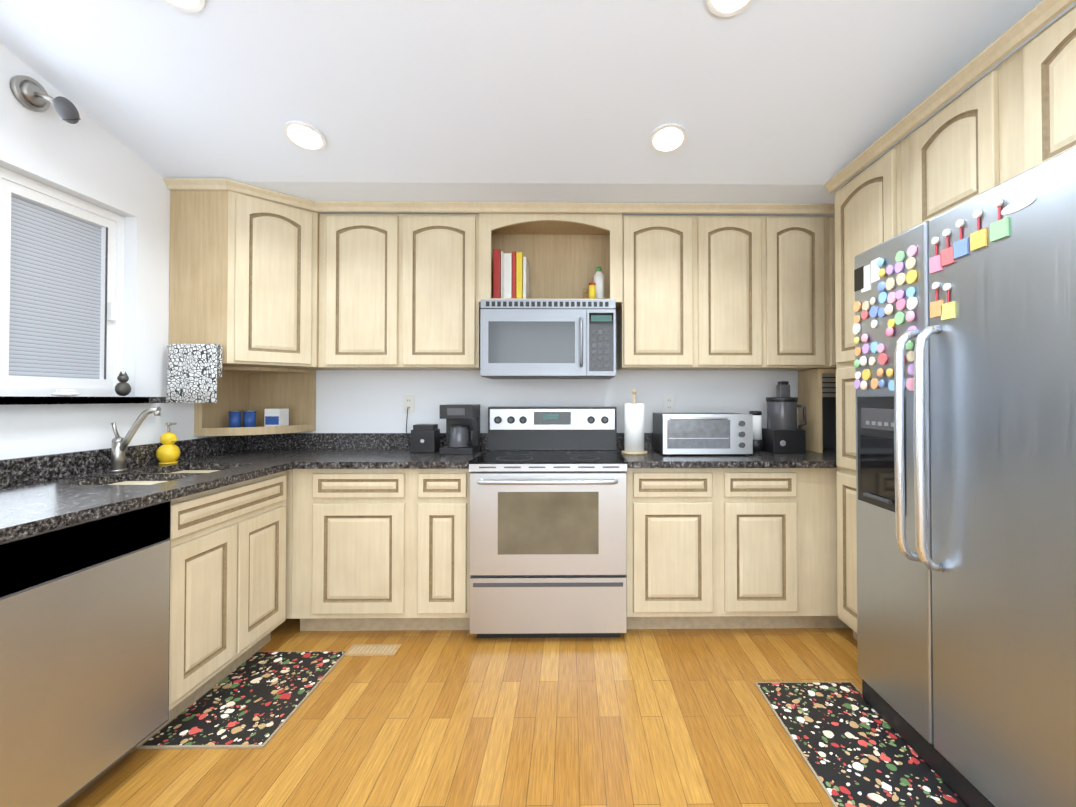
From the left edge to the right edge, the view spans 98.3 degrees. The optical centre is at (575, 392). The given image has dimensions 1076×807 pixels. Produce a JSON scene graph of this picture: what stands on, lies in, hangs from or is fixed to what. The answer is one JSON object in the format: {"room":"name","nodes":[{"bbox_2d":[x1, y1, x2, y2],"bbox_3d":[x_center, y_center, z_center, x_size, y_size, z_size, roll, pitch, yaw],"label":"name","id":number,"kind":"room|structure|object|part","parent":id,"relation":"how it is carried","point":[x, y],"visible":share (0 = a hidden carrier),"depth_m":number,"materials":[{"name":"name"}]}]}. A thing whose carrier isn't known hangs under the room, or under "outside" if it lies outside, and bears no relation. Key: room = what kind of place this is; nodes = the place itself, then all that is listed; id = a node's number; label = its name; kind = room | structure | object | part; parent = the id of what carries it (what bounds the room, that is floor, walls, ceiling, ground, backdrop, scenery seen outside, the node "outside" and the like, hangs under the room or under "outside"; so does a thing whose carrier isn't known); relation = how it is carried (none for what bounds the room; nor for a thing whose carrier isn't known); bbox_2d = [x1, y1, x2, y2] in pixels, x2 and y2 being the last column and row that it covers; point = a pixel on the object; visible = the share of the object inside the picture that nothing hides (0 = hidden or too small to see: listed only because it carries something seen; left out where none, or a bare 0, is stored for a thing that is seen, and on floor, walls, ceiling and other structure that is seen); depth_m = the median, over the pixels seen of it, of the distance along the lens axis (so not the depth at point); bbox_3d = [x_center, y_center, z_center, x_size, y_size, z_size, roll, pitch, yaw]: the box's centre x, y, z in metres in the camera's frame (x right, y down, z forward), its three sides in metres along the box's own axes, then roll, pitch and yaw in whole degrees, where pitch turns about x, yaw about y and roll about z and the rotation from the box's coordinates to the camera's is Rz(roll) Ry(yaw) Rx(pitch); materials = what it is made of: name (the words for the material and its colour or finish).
{"room":"kitchen","nodes":[
{"label":"kitchen","id":0,"kind":"room"},
{"bbox_2d":[0,43,216,459],"bbox_3d":[-2.150,-0.158,0.312,0.150,2.800,5.350,0,-1,-1],"label":"wall","id":1,"kind":"structure","parent":0,"point":[87,158],"depth_m":2.07,"materials":[{"name":"white paint"}]},
{"bbox_2d":[10,75,80,123],"bbox_3d":[-2.024,-1.131,1.785,0.129,0.135,0.144,0,-1,-1],"label":"sconce","id":2,"kind":"object","parent":1,"relation":"attached to","point":[29,93],"visible":1,"depth_m":1.77,"materials":[{"name":"silver metal"}]},
{"bbox_2d":[0,167,124,396],"bbox_3d":[-2.168,-0.418,1.435,0.078,0.858,1.546,0,-1,-1],"label":"window","id":3,"kind":"structure","parent":1,"relation":"in","point":[111,224],"depth_m":2.01,"materials":[{"name":"white plastic"}]},
{"bbox_2d":[9,194,100,378],"bbox_3d":[-2.175,-0.419,1.435,0.004,0.700,1.390,0,-1,-1],"label":"window blind","id":4,"kind":"object","parent":3,"relation":"attached to","point":[55,290],"visible":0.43,"depth_m":1.94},
{"bbox_2d":[0,396,165,404],"bbox_3d":[-2.111,0.023,1.265,0.190,0.030,2.060,0,-1,-1],"label":"window ledge","id":5,"kind":"object","parent":1,"relation":"attached to","point":[11,400],"visible":1,"depth_m":1.88,"materials":[{"name":"stone"}]},
{"bbox_2d":[51,389,78,395],"bbox_3d":[-2.052,0.000,1.866,0.051,0.030,0.093,0,-1,-1],"label":"soap dish","id":6,"kind":"object","parent":5,"relation":"on","point":[64,392],"visible":1,"depth_m":1.85,"materials":[{"name":"white plastic"}]},
{"bbox_2d":[115,371,130,395],"bbox_3d":[-2.055,-0.041,2.107,0.050,0.113,0.060,0,-1,-1],"label":"cat figurine","id":7,"kind":"object","parent":5,"relation":"on","point":[122,387],"visible":1,"depth_m":2.09,"materials":[{"name":"grey metal"}]},
{"bbox_2d":[0,435,247,488],"bbox_3d":[-2.075,0.292,1.556,0.023,0.099,2.848,0,-1,-1],"label":"backsplash","id":8,"kind":"structure","parent":1,"relation":"attached to","point":[15,471],"depth_m":1.98,"materials":[{"name":"black stone"}]},
{"bbox_2d":[62,618,861,806],"bbox_3d":[-0.051,1.292,0.317,4.350,0.100,5.650,0,-1,-1],"label":"floor","id":9,"kind":"structure","parent":0,"point":[629,718],"depth_m":1.73,"materials":[{"name":"brown wood"}]},
{"bbox_2d":[0,493,179,806],"bbox_3d":[-1.737,0.815,1.340,0.600,0.878,0.606,0,-1,-1],"label":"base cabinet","id":10,"kind":"object","parent":9,"relation":"on","point":[146,595],"depth_m":1.35,"materials":[{"name":"metal"}]},
{"bbox_2d":[0,500,170,806],"bbox_3d":[-1.737,0.815,1.339,0.600,0.878,0.606,0,-1,-1],"label":"dishwasher","id":11,"kind":"object","parent":10,"relation":"in","point":[85,601],"depth_m":1.35,"materials":[{"name":"grey metal"}]},
{"bbox_2d":[0,461,291,536],"bbox_3d":[-1.755,0.355,1.245,0.658,0.035,2.220,0,-1,-1],"label":"countertop","id":12,"kind":"structure","parent":10,"relation":"on","point":[37,504],"depth_m":1.65,"materials":[{"name":"black stone"}]},
{"bbox_2d":[108,407,160,471],"bbox_3d":[-1.945,0.205,2.050,0.209,0.284,0.060,0,-1,-1],"label":"faucet","id":13,"kind":"object","parent":12,"relation":"on","point":[119,445],"visible":1,"depth_m":2.04,"materials":[{"name":"silver metal"}]},
{"bbox_2d":[156,423,180,464],"bbox_3d":[-2.016,0.249,2.299,0.094,0.202,0.092,0,-1,-1],"label":"soap dispenser","id":14,"kind":"object","parent":12,"relation":"on","point":[168,452],"visible":1,"depth_m":2.28,"materials":[{"name":"yellow ceramic"}]},
{"bbox_2d":[96,469,291,715],"bbox_3d":[-1.776,0.822,2.014,0.625,0.880,0.730,0,-1,-1],"label":"base cabinet","id":15,"kind":"object","parent":9,"relation":"on","point":[234,583],"depth_m":1.97,"materials":[{"name":"wood"}]},
{"bbox_2d":[184,449,487,468],"bbox_3d":[-1.323,0.373,2.674,1.551,0.035,0.628,0,-1,-1],"label":"countertop","id":16,"kind":"structure","parent":15,"relation":"on","point":[300,458],"depth_m":2.50,"materials":[{"name":"black stone"}]},
{"bbox_2d":[411,424,439,452],"bbox_3d":[-0.907,0.274,2.803,0.140,0.165,0.125,0,-1,-1],"label":"toaster","id":17,"kind":"object","parent":16,"relation":"on","point":[425,438],"visible":0.98,"depth_m":2.75,"materials":[{"name":"black plastic"}]},
{"bbox_2d":[406,407,410,446],"bbox_3d":[-1.019,0.220,2.925,0.125,0.257,0.120,0,-1,-1],"label":"cord","id":18,"kind":"object","parent":17,"relation":"attached to","point":[406,427],"visible":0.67,"depth_m":2.95,"materials":[{"name":"black plastic"}]},
{"bbox_2d":[439,404,479,453],"bbox_3d":[-0.692,0.214,2.792,0.190,0.285,0.232,0,-1,-1],"label":"coffee maker","id":19,"kind":"object","parent":16,"relation":"on","point":[462,428],"visible":1,"depth_m":2.71,"materials":[{"name":"black plastic"}]},
{"bbox_2d":[138,651,346,748],"bbox_3d":[-1.328,1.257,1.949,0.440,0.009,0.620,0,-1,-1],"label":"kitchen mat","id":20,"kind":"object","parent":9,"relation":"on","point":[256,699],"visible":1,"depth_m":1.87,"materials":[{"name":"fabric"}]},
{"bbox_2d":[292,469,411,630],"bbox_3d":[-1.163,0.831,2.685,0.617,0.880,0.598,0,-1,-1],"label":"base cabinet","id":21,"kind":"object","parent":9,"relation":"on","point":[352,528],"depth_m":2.39,"materials":[{"name":"wood"}]},
{"bbox_2d":[344,644,401,655],"bbox_3d":[-0.994,1.263,2.277,0.245,0.006,0.100,0,-1,-1],"label":"floor vent","id":22,"kind":"object","parent":9,"relation":"in","point":[372,649],"visible":1,"depth_m":2.27,"materials":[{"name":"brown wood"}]},
{"bbox_2d":[412,469,470,629],"bbox_3d":[-0.701,0.831,2.690,0.306,0.880,0.598,0,-1,-1],"label":"base cabinet","id":23,"kind":"object","parent":9,"relation":"on","point":[440,497],"depth_m":2.39,"materials":[{"name":"wood"}]},
{"bbox_2d":[469,407,626,637],"bbox_3d":[-0.142,0.678,2.631,0.803,1.185,0.696,0,-1,-1],"label":"stove","id":24,"kind":"object","parent":9,"relation":"on","point":[548,557],"visible":1,"depth_m":2.35,"materials":[{"name":"grey metal"}]},
{"bbox_2d":[619,453,723,628],"bbox_3d":[0.502,0.831,2.703,0.478,0.880,0.598,0,-1,-1],"label":"base cabinet","id":25,"kind":"object","parent":9,"relation":"on","point":[675,517],"depth_m":2.41,"materials":[{"name":"wood"}]},
{"bbox_2d":[616,449,835,468],"bbox_3d":[1.105,0.373,2.700,1.684,0.035,0.628,0,-1,-1],"label":"countertop","id":26,"kind":"structure","parent":25,"relation":"on","point":[654,459],"depth_m":2.43,"materials":[{"name":"black stone"}]},
{"bbox_2d":[622,390,646,454],"bbox_3d":[0.344,0.168,2.720,0.150,0.374,0.150,0,-1,-1],"label":"paper towel","id":27,"kind":"object","parent":26,"relation":"on","point":[634,428],"visible":1,"depth_m":2.67,"materials":[{"name":"white paper"}]},
{"bbox_2d":[653,413,752,455],"bbox_3d":[0.739,0.239,2.748,0.504,0.234,0.372,0,-1,-1],"label":"toaster oven","id":28,"kind":"object","parent":26,"relation":"on","point":[702,433],"visible":1,"depth_m":2.60,"materials":[{"name":"silver metal"}]},
{"bbox_2d":[749,411,762,450],"bbox_3d":[1.112,0.235,2.868,0.089,0.244,0.090,0,-1,-1],"label":"cup","id":29,"kind":"object","parent":26,"relation":"on","point":[757,434],"visible":0.75,"depth_m":2.83,"materials":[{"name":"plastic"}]},
{"bbox_2d":[762,381,806,452],"bbox_3d":[1.268,0.144,2.818,0.221,0.425,0.205,0,-1,-1],"label":"food processor","id":30,"kind":"object","parent":26,"relation":"on","point":[781,433],"visible":1,"depth_m":2.74,"materials":[{"name":"black plastic"}]},
{"bbox_2d":[798,368,836,452],"bbox_3d":[1.690,0.107,2.873,0.506,0.500,0.245,0,-1,-1],"label":"appliance garage","id":31,"kind":"object","parent":26,"relation":"on","point":[817,393],"visible":0.48,"depth_m":2.85,"materials":[{"name":"brown wood"}]},
{"bbox_2d":[724,469,803,628],"bbox_3d":[0.945,0.831,2.707,0.408,0.880,0.598,0,-1,-1],"label":"base cabinet","id":32,"kind":"object","parent":9,"relation":"on","point":[762,506],"depth_m":2.41,"materials":[{"name":"wood"}]},
{"bbox_2d":[800,466,849,627],"bbox_3d":[1.548,0.831,2.714,0.798,0.880,0.598,0,-1,-1],"label":"base cabinet","id":33,"kind":"object","parent":9,"relation":"on","point":[818,487],"depth_m":2.43,"materials":[{"name":"wood"}]},
{"bbox_2d":[828,140,891,639],"bbox_3d":[1.649,0.105,2.183,0.608,2.320,0.481,0,-1,-1],"label":"tall cabinet","id":34,"kind":"object","parent":9,"relation":"on","point":[863,206],"depth_m":2.28,"materials":[{"name":"wood"}]},
{"bbox_3d":[1.329,-1.076,1.700,0.038,0.046,1.468,0,-1,-1],"label":"crown","id":35,"kind":"part","parent":34,"relation":"part of","materials":[{"name":"beige wood"}]},
{"bbox_2d":[755,682,968,806],"bbox_3d":[0.993,1.250,1.374,0.420,0.009,1.280,0,-1,-1],"label":"kitchen mat","id":36,"kind":"object","parent":9,"relation":"on","point":[853,747],"visible":1,"depth_m":1.62,"materials":[{"name":"fabric"}]},
{"bbox_2d":[853,146,1075,806],"bbox_3d":[1.507,0.335,1.473,0.850,1.818,0.905,0,-1,-1],"label":"fridge","id":37,"kind":"object","parent":9,"relation":"on","point":[964,329],"visible":1,"depth_m":1.35,"materials":[{"name":"grey metal"}]},
{"bbox_3d":[1.123,0.177,1.527,0.082,0.788,0.118,0,-1,-1],"label":"fridge handle","id":38,"kind":"part","parent":37,"relation":"part of","materials":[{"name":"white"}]},
{"bbox_3d":[1.151,-0.035,1.534,0.020,0.934,0.735,0,-1,-1],"label":"fridge panel","id":39,"kind":"part","parent":37,"relation":"part of","materials":[{"name":"black plastic"}]},
{"bbox_2d":[0,0,1075,215],"bbox_3d":[-0.051,-1.388,0.350,4.350,0.540,5.650,0,-1,-1],"label":"ceiling","id":40,"kind":"structure","parent":0,"point":[782,101],"depth_m":1.86,"materials":[{"name":"white paint"}]},
{"bbox_2d":[162,0,204,12],"bbox_3d":[-1.298,-1.314,1.491,0.169,0.049,0.167,0,-1,-7],"label":"recessed light","id":41,"kind":"object","parent":40,"relation":"in","point":[192,6],"depth_m":1.55,"materials":[{"name":"white plastic"}]},
{"bbox_2d":[283,120,325,150],"bbox_3d":[-1.226,-1.162,2.104,0.169,0.049,0.167,0,-1,-7],"label":"recessed light","id":42,"kind":"object","parent":40,"relation":"in","point":[303,135],"depth_m":2.09,"materials":[{"name":"white plastic"}]},
{"bbox_2d":[649,123,686,152],"bbox_3d":[0.422,-1.162,2.122,0.169,0.049,0.167,0,-1,-7],"label":"recessed light","id":43,"kind":"object","parent":40,"relation":"in","point":[668,138],"depth_m":2.11,"materials":[{"name":"white plastic"}]},
{"bbox_2d":[706,0,753,16],"bbox_3d":[0.512,-1.314,1.511,0.169,0.049,0.167,0,-1,-7],"label":"recessed light","id":44,"kind":"object","parent":40,"relation":"in","point":[721,8],"depth_m":1.56,"materials":[{"name":"white plastic"}]},
{"bbox_2d":[298,312,797,450],"bbox_3d":[-0.080,-0.124,3.084,4.350,2.800,0.150,0,-1,-1],"label":"wall","id":45,"kind":"structure","parent":0,"point":[359,401],"depth_m":3.00,"materials":[{"name":"white paint"}]},
{"bbox_2d":[164,178,327,368],"bbox_3d":[-1.800,-0.618,2.696,0.598,0.938,0.598,0,-1,-1],"label":"upper cabinet","id":46,"kind":"object","parent":45,"relation":"attached to","point":[196,262],"depth_m":2.40,"materials":[{"name":"brown wood"}]},
{"bbox_3d":[-0.074,-1.066,2.535,4.046,0.046,0.308,0,-1,-1],"label":"cab crown","id":47,"kind":"part","parent":46,"relation":"part of","materials":[{"name":"beige wood"}]},
{"bbox_2d":[194,366,315,435],"bbox_3d":[-1.885,0.048,2.771,0.430,0.388,0.430,0,-1,-1],"label":"corner shelf","id":48,"kind":"object","parent":45,"relation":"attached to","point":[259,390],"visible":0.88,"depth_m":2.92,"materials":[{"name":"brown wood"}]},
{"bbox_2d":[228,410,255,427],"bbox_3d":[-1.954,0.163,2.750,0.127,0.115,0.152,0,-1,-1],"label":"can","id":49,"kind":"object","parent":48,"relation":"on","point":[249,418],"visible":0.85,"depth_m":2.71,"materials":[{"name":"blue metal"}]},
{"bbox_2d":[264,408,288,426],"bbox_3d":[-1.817,0.159,2.821,0.090,0.125,0.091,0,-1,-1],"label":"pack","id":50,"kind":"object","parent":48,"relation":"on","point":[277,417],"visible":0.79,"depth_m":2.78,"materials":[{"name":"cardboard"}]},
{"bbox_2d":[220,178,319,369],"bbox_3d":[-1.648,-0.620,2.542,0.303,0.938,0.293,0,-1,-1],"label":"upper cabinet","id":51,"kind":"object","parent":45,"relation":"attached to","point":[260,277],"depth_m":2.51,"materials":[{"name":"brown wood"}]},
{"bbox_3d":[-1.948,-0.233,2.368,0.252,0.012,0.037,0,-1,-1],"label":"towel rail","id":52,"kind":"object","parent":51,"relation":"attached to","visible":0},
{"bbox_2d":[166,344,221,402],"bbox_3d":[-1.930,-0.098,2.351,0.246,0.300,0.044,0,-1,-1],"label":"hanging towel","id":53,"kind":"object","parent":52,"relation":"hanging from","point":[194,372],"visible":0.98,"depth_m":2.34,"materials":[{"name":"white fabric"}]},
{"bbox_2d":[316,210,399,369],"bbox_3d":[-1.262,-0.597,2.846,0.477,0.900,0.308,0,-1,-1],"label":"upper cabinet","id":54,"kind":"object","parent":45,"relation":"attached to","point":[360,253],"depth_m":2.70,"materials":[{"name":"brown wood"}]},
{"bbox_2d":[403,395,414,412],"bbox_3d":[-1.074,0.072,2.990,0.070,0.115,0.008,0,-1,-1],"label":"electrical outlet","id":55,"kind":"object","parent":45,"relation":"attached to","point":[409,401],"visible":1,"depth_m":2.99,"materials":[{"name":"white plastic"}]},
{"bbox_2d":[400,210,495,369],"bbox_3d":[-0.785,-0.597,2.851,0.478,0.900,0.308,0,-1,-1],"label":"upper cabinet","id":56,"kind":"object","parent":45,"relation":"attached to","point":[445,258],"depth_m":2.70,"materials":[{"name":"brown wood"}]},
{"bbox_2d":[248,433,653,448],"bbox_3d":[-0.068,0.310,2.990,4.023,0.099,0.023,0,-1,-1],"label":"backsplash","id":57,"kind":"structure","parent":45,"relation":"attached to","point":[285,440],"depth_m":2.96,"materials":[{"name":"black stone"}]},
{"bbox_2d":[476,290,587,378],"bbox_3d":[-0.239,-0.319,2.784,0.598,0.458,0.447,0,-1,-1],"label":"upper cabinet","id":58,"kind":"object","parent":45,"relation":"attached to","point":[544,335],"depth_m":2.61,"materials":[{"name":"metal"}]},
{"bbox_2d":[493,249,528,298],"bbox_3d":[-0.396,-0.703,2.878,0.194,0.310,0.210,0,-1,-1],"label":"books","id":59,"kind":"object","parent":58,"relation":"in","point":[510,275],"visible":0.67,"depth_m":2.78,"materials":[{"name":"paper"}]},
{"bbox_2d":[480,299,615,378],"bbox_3d":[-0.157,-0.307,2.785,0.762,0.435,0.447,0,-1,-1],"label":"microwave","id":60,"kind":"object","parent":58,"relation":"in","point":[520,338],"depth_m":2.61,"materials":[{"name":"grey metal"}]},
{"bbox_2d":[583,289,586,298],"bbox_3d":[0.058,-0.594,2.846,0.036,0.091,0.036,0,-1,-1],"label":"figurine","id":61,"kind":"object","parent":58,"relation":"in","point":[584,293],"visible":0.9,"depth_m":2.83,"materials":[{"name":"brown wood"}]},
{"bbox_2d":[588,294,619,378],"bbox_3d":[0.142,-0.318,2.815,0.164,0.458,0.395,0,-1,-1],"label":"control panel","id":62,"kind":"object","parent":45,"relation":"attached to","point":[601,312],"depth_m":2.62,"materials":[{"name":"metal"}]},
{"bbox_2d":[589,282,595,298],"bbox_3d":[0.098,-0.601,2.767,0.042,0.104,0.042,0,-1,-1],"label":"spice jar","id":63,"kind":"object","parent":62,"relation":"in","point":[592,291],"visible":0.79,"depth_m":2.75,"materials":[{"name":"yellow plastic"}]},
{"bbox_2d":[594,267,603,298],"bbox_3d":[0.143,-0.656,2.828,0.065,0.216,0.066,0,-1,-1],"label":"bottle","id":64,"kind":"object","parent":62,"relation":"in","point":[599,280],"visible":0.75,"depth_m":2.80,"materials":[{"name":"white plastic"}]},
{"bbox_2d":[612,210,699,369],"bbox_3d":[0.475,-0.597,2.865,0.452,0.900,0.308,0,-1,-1],"label":"upper cabinet","id":65,"kind":"object","parent":45,"relation":"attached to","point":[656,258],"depth_m":2.71,"materials":[{"name":"brown wood"}]},
{"bbox_2d":[664,395,674,412],"bbox_3d":[0.606,0.072,3.008,0.070,0.115,0.008,0,-1,-1],"label":"electrical outlet","id":66,"kind":"object","parent":45,"relation":"attached to","point":[669,403],"visible":0.98,"depth_m":3.01,"materials":[{"name":"white plastic"}]},
{"bbox_2d":[700,210,767,369],"bbox_3d":[0.903,-0.597,2.870,0.403,0.900,0.308,0,-1,-1],"label":"upper cabinet","id":67,"kind":"object","parent":45,"relation":"attached to","point":[733,248],"depth_m":2.72,"materials":[{"name":"brown wood"}]},
{"bbox_2d":[768,210,831,370],"bbox_3d":[1.292,-0.597,2.874,0.375,0.900,0.308,0,-1,-1],"label":"upper cabinet","id":68,"kind":"object","parent":45,"relation":"attached to","point":[799,247],"depth_m":2.72,"materials":[{"name":"brown wood"}]},
{"bbox_2d":[832,210,836,367],"bbox_3d":[1.712,-0.597,2.878,0.466,0.900,0.308,0,-1,-1],"label":"upper cabinet","id":69,"kind":"object","parent":45,"relation":"attached to","point":[834,365],"depth_m":2.72,"materials":[{"name":"brown wood"}]},
{"bbox_2d":[892,56,999,237],"bbox_3d":[1.654,-0.831,1.704,0.608,0.460,0.495,0,-1,-1],"label":"upper cabinet","id":70,"kind":"object","parent":0,"relation":"attached to","point":[953,157],"depth_m":1.68,"materials":[{"name":"wood"}]},
{"bbox_2d":[996,0,1075,183],"bbox_3d":[1.659,-0.837,1.222,0.608,0.460,0.470,0,-1,-1],"label":"upper cabinet","id":71,"kind":"object","parent":0,"relation":"attached to","point":[1012,115],"depth_m":1.36,"materials":[{"name":"wood"}]}
]}

